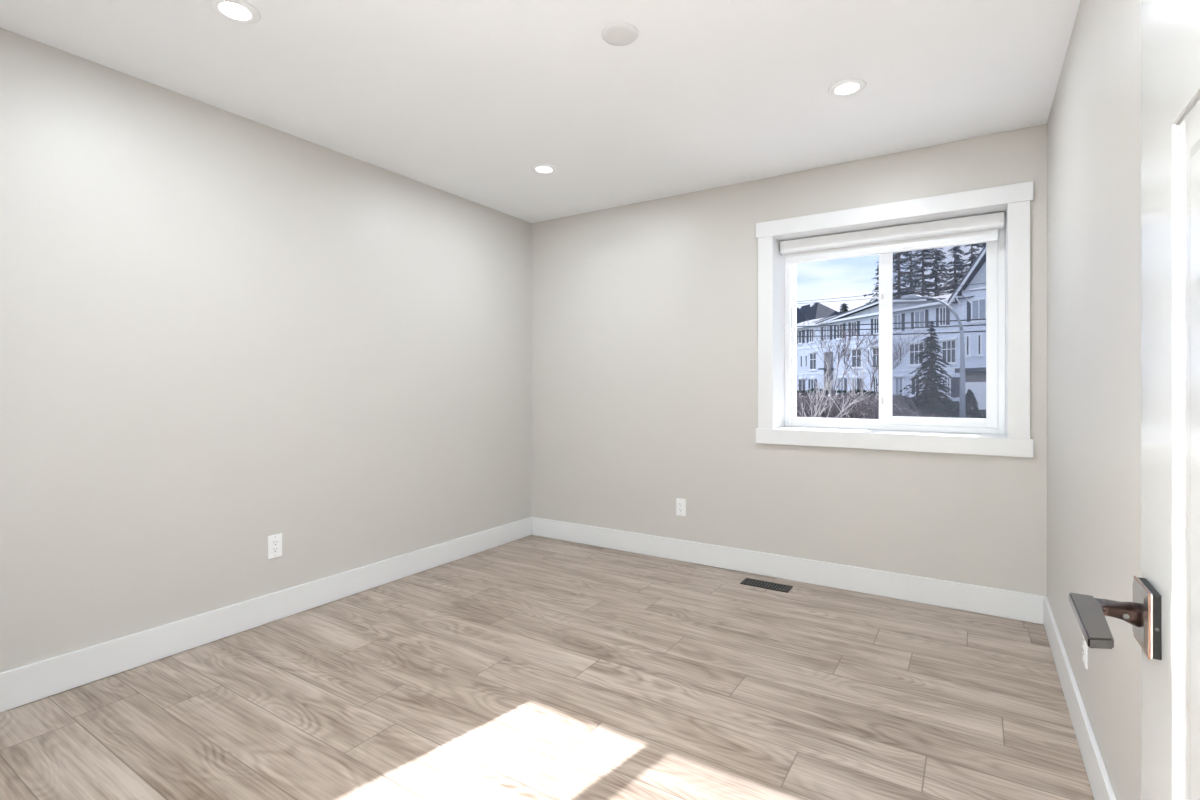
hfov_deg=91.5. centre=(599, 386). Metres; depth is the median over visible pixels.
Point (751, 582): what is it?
floor vent
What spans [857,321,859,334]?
shutter
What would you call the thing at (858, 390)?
shrub
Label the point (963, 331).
power line
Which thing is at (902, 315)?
shutter
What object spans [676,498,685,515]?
wall outlet
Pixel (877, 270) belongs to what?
conifer
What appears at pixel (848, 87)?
recessed light
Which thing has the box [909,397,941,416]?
shrub
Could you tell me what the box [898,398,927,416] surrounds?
shrub
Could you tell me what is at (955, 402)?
shrub
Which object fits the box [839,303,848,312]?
conifer
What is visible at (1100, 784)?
baseboard
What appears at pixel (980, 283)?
overhead wire
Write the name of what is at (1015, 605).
baseboard
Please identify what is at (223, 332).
wall
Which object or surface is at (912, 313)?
shutter
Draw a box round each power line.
[791,319,985,326]
[791,324,985,331]
[791,331,985,336]
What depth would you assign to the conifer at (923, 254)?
83.86 m
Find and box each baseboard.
[0,517,531,712]
[532,517,1043,623]
[1044,596,1116,799]
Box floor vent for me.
[740,578,792,592]
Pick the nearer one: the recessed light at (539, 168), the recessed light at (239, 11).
the recessed light at (239, 11)
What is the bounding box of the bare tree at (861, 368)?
[835,355,895,402]
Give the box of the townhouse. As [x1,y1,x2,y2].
[791,244,985,416]
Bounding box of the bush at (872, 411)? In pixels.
[791,391,941,423]
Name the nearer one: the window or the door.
the door
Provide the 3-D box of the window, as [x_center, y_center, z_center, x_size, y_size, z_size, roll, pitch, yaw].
[1.630,-0.329,3.374,1.378,1.353,0.340,0,0,33]
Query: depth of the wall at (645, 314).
3.71 m
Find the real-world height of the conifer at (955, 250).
23.361 m
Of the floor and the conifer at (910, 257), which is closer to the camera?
the floor
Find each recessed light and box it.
[208,0,260,23]
[531,164,556,173]
[828,79,865,96]
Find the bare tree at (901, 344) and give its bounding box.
[834,330,930,395]
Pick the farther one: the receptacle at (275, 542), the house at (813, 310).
the house at (813, 310)
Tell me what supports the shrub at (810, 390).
on the ground
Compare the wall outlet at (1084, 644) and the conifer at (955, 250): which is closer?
the wall outlet at (1084, 644)
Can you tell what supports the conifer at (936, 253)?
on the ground
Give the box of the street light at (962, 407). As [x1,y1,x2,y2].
[901,295,965,417]
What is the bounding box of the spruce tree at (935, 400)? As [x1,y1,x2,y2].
[898,322,958,417]
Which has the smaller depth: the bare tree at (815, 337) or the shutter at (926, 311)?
the bare tree at (815, 337)
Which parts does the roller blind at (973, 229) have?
rail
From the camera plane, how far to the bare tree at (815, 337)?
24.45 m
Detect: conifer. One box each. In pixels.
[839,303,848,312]
[863,258,896,303]
[877,251,918,297]
[901,251,920,294]
[903,249,943,296]
[924,248,952,296]
[937,245,965,294]
[942,243,981,287]
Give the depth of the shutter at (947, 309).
48.29 m
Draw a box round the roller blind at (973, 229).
[780,212,1004,264]
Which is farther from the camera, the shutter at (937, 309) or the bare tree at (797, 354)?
the shutter at (937, 309)
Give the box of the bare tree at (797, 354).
[791,354,806,394]
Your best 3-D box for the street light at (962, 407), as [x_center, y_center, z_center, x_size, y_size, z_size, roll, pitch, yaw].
[18.268,-1.321,31.946,3.623,7.401,0.498,0,0,-2]
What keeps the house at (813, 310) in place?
on the ground
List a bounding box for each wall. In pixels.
[0,28,531,672]
[532,124,1046,595]
[1047,0,1140,799]
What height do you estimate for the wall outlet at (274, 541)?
0.114 m
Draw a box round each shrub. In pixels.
[803,388,827,395]
[828,390,853,394]
[850,389,872,395]
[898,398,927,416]
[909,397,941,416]
[927,399,958,417]
[938,401,970,417]
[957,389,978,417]
[966,409,985,417]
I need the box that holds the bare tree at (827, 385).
[797,360,877,417]
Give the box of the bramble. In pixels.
[802,393,919,418]
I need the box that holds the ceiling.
[0,0,1080,222]
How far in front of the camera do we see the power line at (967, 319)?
39.32 m
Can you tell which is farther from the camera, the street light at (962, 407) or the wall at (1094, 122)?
the street light at (962, 407)
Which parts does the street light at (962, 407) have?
arm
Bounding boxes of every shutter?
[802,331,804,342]
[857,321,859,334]
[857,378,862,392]
[901,314,904,330]
[911,312,913,328]
[925,310,927,326]
[936,308,938,325]
[946,307,949,324]
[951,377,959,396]
[967,301,970,321]
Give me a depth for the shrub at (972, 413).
39.62 m
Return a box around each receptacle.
[272,539,278,553]
[679,502,682,512]
[1082,634,1084,658]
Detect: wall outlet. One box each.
[268,533,281,558]
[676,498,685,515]
[1082,633,1087,668]
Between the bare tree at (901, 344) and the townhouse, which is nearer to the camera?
the bare tree at (901, 344)
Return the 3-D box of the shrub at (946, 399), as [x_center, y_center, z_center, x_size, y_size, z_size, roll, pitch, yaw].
[25.020,1.629,42.501,2.740,1.634,2.629,0,0,33]
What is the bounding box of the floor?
[0,535,1093,799]
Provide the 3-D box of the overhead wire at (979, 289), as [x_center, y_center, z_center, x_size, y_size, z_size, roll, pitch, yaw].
[19.664,-6.579,43.715,0.034,2.205,23.188,0,0,-14]
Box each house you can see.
[791,308,805,324]
[797,303,840,320]
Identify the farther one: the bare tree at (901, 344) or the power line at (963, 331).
the power line at (963, 331)
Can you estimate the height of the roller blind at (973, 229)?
0.141 m
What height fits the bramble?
2.038 m
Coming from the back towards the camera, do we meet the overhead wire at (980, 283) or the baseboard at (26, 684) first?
the overhead wire at (980, 283)
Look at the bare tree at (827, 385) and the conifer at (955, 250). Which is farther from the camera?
the conifer at (955, 250)
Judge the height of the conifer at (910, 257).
27.153 m
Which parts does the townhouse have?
pane, pane, pane, pane, pane, pane, pane, pane, belt trim, pane, belt trim, pane, pane, pane, pane, pane, pane, pane, garage door, pane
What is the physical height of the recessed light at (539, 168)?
0.006 m
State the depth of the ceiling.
2.42 m
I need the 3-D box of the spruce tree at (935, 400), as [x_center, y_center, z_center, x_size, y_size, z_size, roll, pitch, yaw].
[23.058,-1.124,41.057,4.246,6.968,4.783,0,0,33]
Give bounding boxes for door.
[1069,0,1199,799]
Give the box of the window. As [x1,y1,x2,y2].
[756,181,1033,457]
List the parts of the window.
casing, fixed sash, frame, head casing, casing, sliding sash, casing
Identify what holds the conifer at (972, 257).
on the ground
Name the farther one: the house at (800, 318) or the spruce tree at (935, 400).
the house at (800, 318)
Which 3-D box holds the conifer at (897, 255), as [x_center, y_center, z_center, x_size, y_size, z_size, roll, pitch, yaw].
[40.954,-10.197,79.320,7.202,25.114,8.481,0,0,33]
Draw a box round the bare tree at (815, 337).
[797,315,878,397]
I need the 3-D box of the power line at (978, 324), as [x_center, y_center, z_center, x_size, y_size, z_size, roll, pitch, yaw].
[19.664,-4.325,43.715,0.084,1.786,23.190,0,0,-14]
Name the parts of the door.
lever, rose plate, panel moulding, raised panel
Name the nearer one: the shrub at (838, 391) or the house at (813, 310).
the shrub at (838, 391)
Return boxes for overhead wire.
[797,283,984,301]
[799,289,984,303]
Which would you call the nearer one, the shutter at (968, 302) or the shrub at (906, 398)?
the shrub at (906, 398)
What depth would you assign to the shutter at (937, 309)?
49.30 m
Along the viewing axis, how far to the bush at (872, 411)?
19.84 m
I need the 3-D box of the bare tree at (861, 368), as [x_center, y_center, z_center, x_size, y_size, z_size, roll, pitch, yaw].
[9.863,0.510,21.879,2.150,3.725,1.667,0,0,0]

